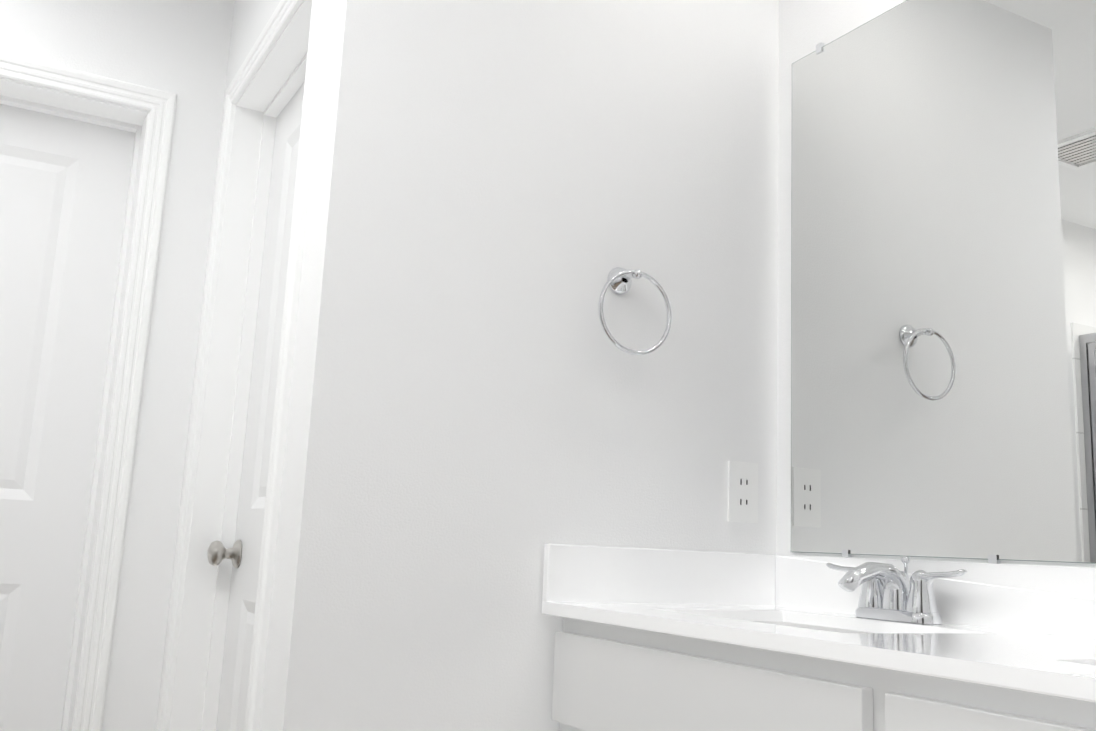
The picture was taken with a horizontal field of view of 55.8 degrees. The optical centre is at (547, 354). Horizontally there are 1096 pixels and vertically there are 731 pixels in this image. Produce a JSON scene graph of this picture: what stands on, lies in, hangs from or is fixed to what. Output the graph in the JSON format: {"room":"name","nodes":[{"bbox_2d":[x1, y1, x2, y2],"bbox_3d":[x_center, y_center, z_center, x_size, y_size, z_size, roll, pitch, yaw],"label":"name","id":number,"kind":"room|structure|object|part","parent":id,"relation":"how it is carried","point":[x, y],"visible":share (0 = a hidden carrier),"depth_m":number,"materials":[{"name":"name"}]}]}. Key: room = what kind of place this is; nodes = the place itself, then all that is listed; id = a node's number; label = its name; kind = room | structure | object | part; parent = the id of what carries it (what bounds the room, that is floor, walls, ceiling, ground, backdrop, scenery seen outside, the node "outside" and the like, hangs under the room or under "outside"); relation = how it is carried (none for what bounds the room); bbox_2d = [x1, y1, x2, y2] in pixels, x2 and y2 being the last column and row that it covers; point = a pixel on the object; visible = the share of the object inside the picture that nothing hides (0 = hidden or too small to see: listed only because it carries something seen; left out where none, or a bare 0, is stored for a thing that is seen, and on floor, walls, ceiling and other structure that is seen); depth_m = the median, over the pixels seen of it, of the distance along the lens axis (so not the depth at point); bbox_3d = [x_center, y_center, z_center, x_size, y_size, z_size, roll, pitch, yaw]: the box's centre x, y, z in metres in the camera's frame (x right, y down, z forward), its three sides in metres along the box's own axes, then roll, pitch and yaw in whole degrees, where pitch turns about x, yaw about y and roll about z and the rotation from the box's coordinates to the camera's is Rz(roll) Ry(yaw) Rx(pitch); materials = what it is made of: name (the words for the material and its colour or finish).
{"room":"bathroom","nodes":[
{"label":"bathroom","id":0,"kind":"room"},
{"bbox_2d":[0,0,168,88],"bbox_3d":[-1.388,-0.859,2.643,0.746,0.363,0.173,8,-12,-28],"label":"wall","id":1,"kind":"structure","parent":0,"point":[121,40],"depth_m":2.66,"materials":[{"name":"white paint"}]},
{"bbox_2d":[0,104,134,730],"bbox_3d":[-1.476,0.340,2.481,0.706,2.018,0.175,8,-12,-28],"label":"back door","id":2,"kind":"structure","parent":1,"relation":"in","point":[64,184],"depth_m":2.63,"materials":[{"name":"white paint"}]},
{"bbox_2d":[0,52,176,730],"bbox_3d":[-1.441,0.306,2.426,0.842,2.105,0.209,8,-12,-28],"label":"door frame","id":3,"kind":"structure","parent":1,"relation":"attached to","point":[145,115],"depth_m":2.59,"materials":[{"name":"white paint"}]},
{"bbox_2d":[102,0,234,730],"bbox_3d":[-1.034,0.209,2.670,0.169,2.420,0.173,8,-12,-28],"label":"wall","id":4,"kind":"structure","parent":0,"point":[195,56],"depth_m":2.64,"materials":[{"name":"white paint"}]},
{"bbox_2d":[155,0,245,730],"bbox_3d":[-0.867,0.219,2.682,0.137,2.420,0.365,8,-12,-28],"label":"wall","id":5,"kind":"structure","parent":0,"point":[236,39],"depth_m":2.72,"materials":[{"name":"white paint"}]},
{"bbox_2d":[156,0,325,730],"bbox_3d":[-0.603,0.296,2.171,0.173,2.105,0.850,8,-12,-28],"label":"door frame","id":6,"kind":"structure","parent":5,"relation":"attached to","point":[279,67],"depth_m":2.45,"materials":[{"name":"white paint"}]},
{"bbox_2d":[207,82,304,730],"bbox_3d":[-0.559,0.328,2.190,0.175,2.018,0.714,8,-12,-28],"label":"closet door","id":7,"kind":"structure","parent":5,"relation":"in","point":[243,554],"depth_m":2.41,"materials":[{"name":"white paint"}]},
{"bbox_2d":[239,0,280,67],"bbox_3d":[-0.549,-0.868,2.388,0.137,0.363,0.754,8,-12,-28],"label":"wall","id":8,"kind":"structure","parent":0,"point":[258,14],"depth_m":2.56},
{"bbox_2d":[259,0,328,730],"bbox_3d":[-0.396,0.085,1.845,0.137,2.420,0.067,8,-12,-28],"label":"wall","id":9,"kind":"structure","parent":0,"point":[291,390],"depth_m":1.80,"materials":[{"name":"white paint"}]},
{"bbox_2d":[262,0,778,730],"bbox_3d":[0.017,0.126,1.963,0.980,2.420,0.120,8,-12,-28],"label":"wall","id":10,"kind":"structure","parent":0,"point":[484,410],"depth_m":1.87,"materials":[{"name":"white paint"}]},
{"bbox_2d":[598,267,671,354],"bbox_3d":[0.152,-0.085,1.960,0.163,0.182,0.073,8,-12,-28],"label":"towel ring","id":11,"kind":"object","parent":10,"relation":"attached to","point":[619,281],"visible":1,"depth_m":1.95,"materials":[{"name":"silver metal"}]},
{"bbox_2d":[727,461,757,522],"bbox_3d":[0.391,0.276,2.076,0.074,0.120,0.006,8,-12,-28],"label":"electrical outlet","id":12,"kind":"object","parent":10,"relation":"attached to","point":[742,491],"visible":1,"depth_m":2.07,"materials":[{"name":"white plastic"}]},
{"bbox_2d":[777,0,1095,567],"bbox_3d":[0.884,0.085,1.534,0.120,2.420,1.874,8,-12,-28],"label":"wall","id":13,"kind":"structure","parent":0,"point":[806,27],"depth_m":2.17,"materials":[{"name":"white paint"}]},
{"bbox_2d":[791,0,1095,563],"bbox_3d":[0.856,-0.220,1.531,0.009,1.060,1.438,8,-12,-28],"label":"mirror","id":14,"kind":"object","parent":13,"relation":"attached to","point":[943,296],"visible":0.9,"depth_m":1.80,"materials":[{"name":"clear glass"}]},
{"bbox_3d":[-0.646,1.069,0.441,3.650,0.050,4.090,8,-12,-28],"label":"floor","id":15,"kind":"structure","parent":0,"visible":0},
{"bbox_2d":[541,544,1095,730],"bbox_3d":[0.582,0.744,1.210,0.540,0.980,1.548,8,-12,-28],"label":"bathroom vanity","id":16,"kind":"object","parent":15,"relation":"on","point":[647,639],"visible":1,"depth_m":1.52,"materials":[{"name":"white paint"}]},
{"bbox_3d":[0.192,0.511,1.500,0.019,0.149,0.722,8,-12,-28],"label":"drawer","id":17,"kind":"part","parent":16,"relation":"part of","materials":[{"name":"white paint"}]},
{"bbox_2d":[826,556,966,623],"bbox_3d":[0.543,0.384,1.712,0.154,0.106,0.297,8,-12,-28],"label":"faucet","id":18,"kind":"object","parent":16,"relation":"on","point":[890,592],"visible":1,"depth_m":1.70,"materials":[{"name":"silver metal"}]},
{"bbox_3d":[0.564,0.405,0.840,0.019,0.149,0.740,8,-12,-28],"label":"drawer","id":19,"kind":"part","parent":16,"relation":"part of","materials":[{"name":"white paint"}]}
]}

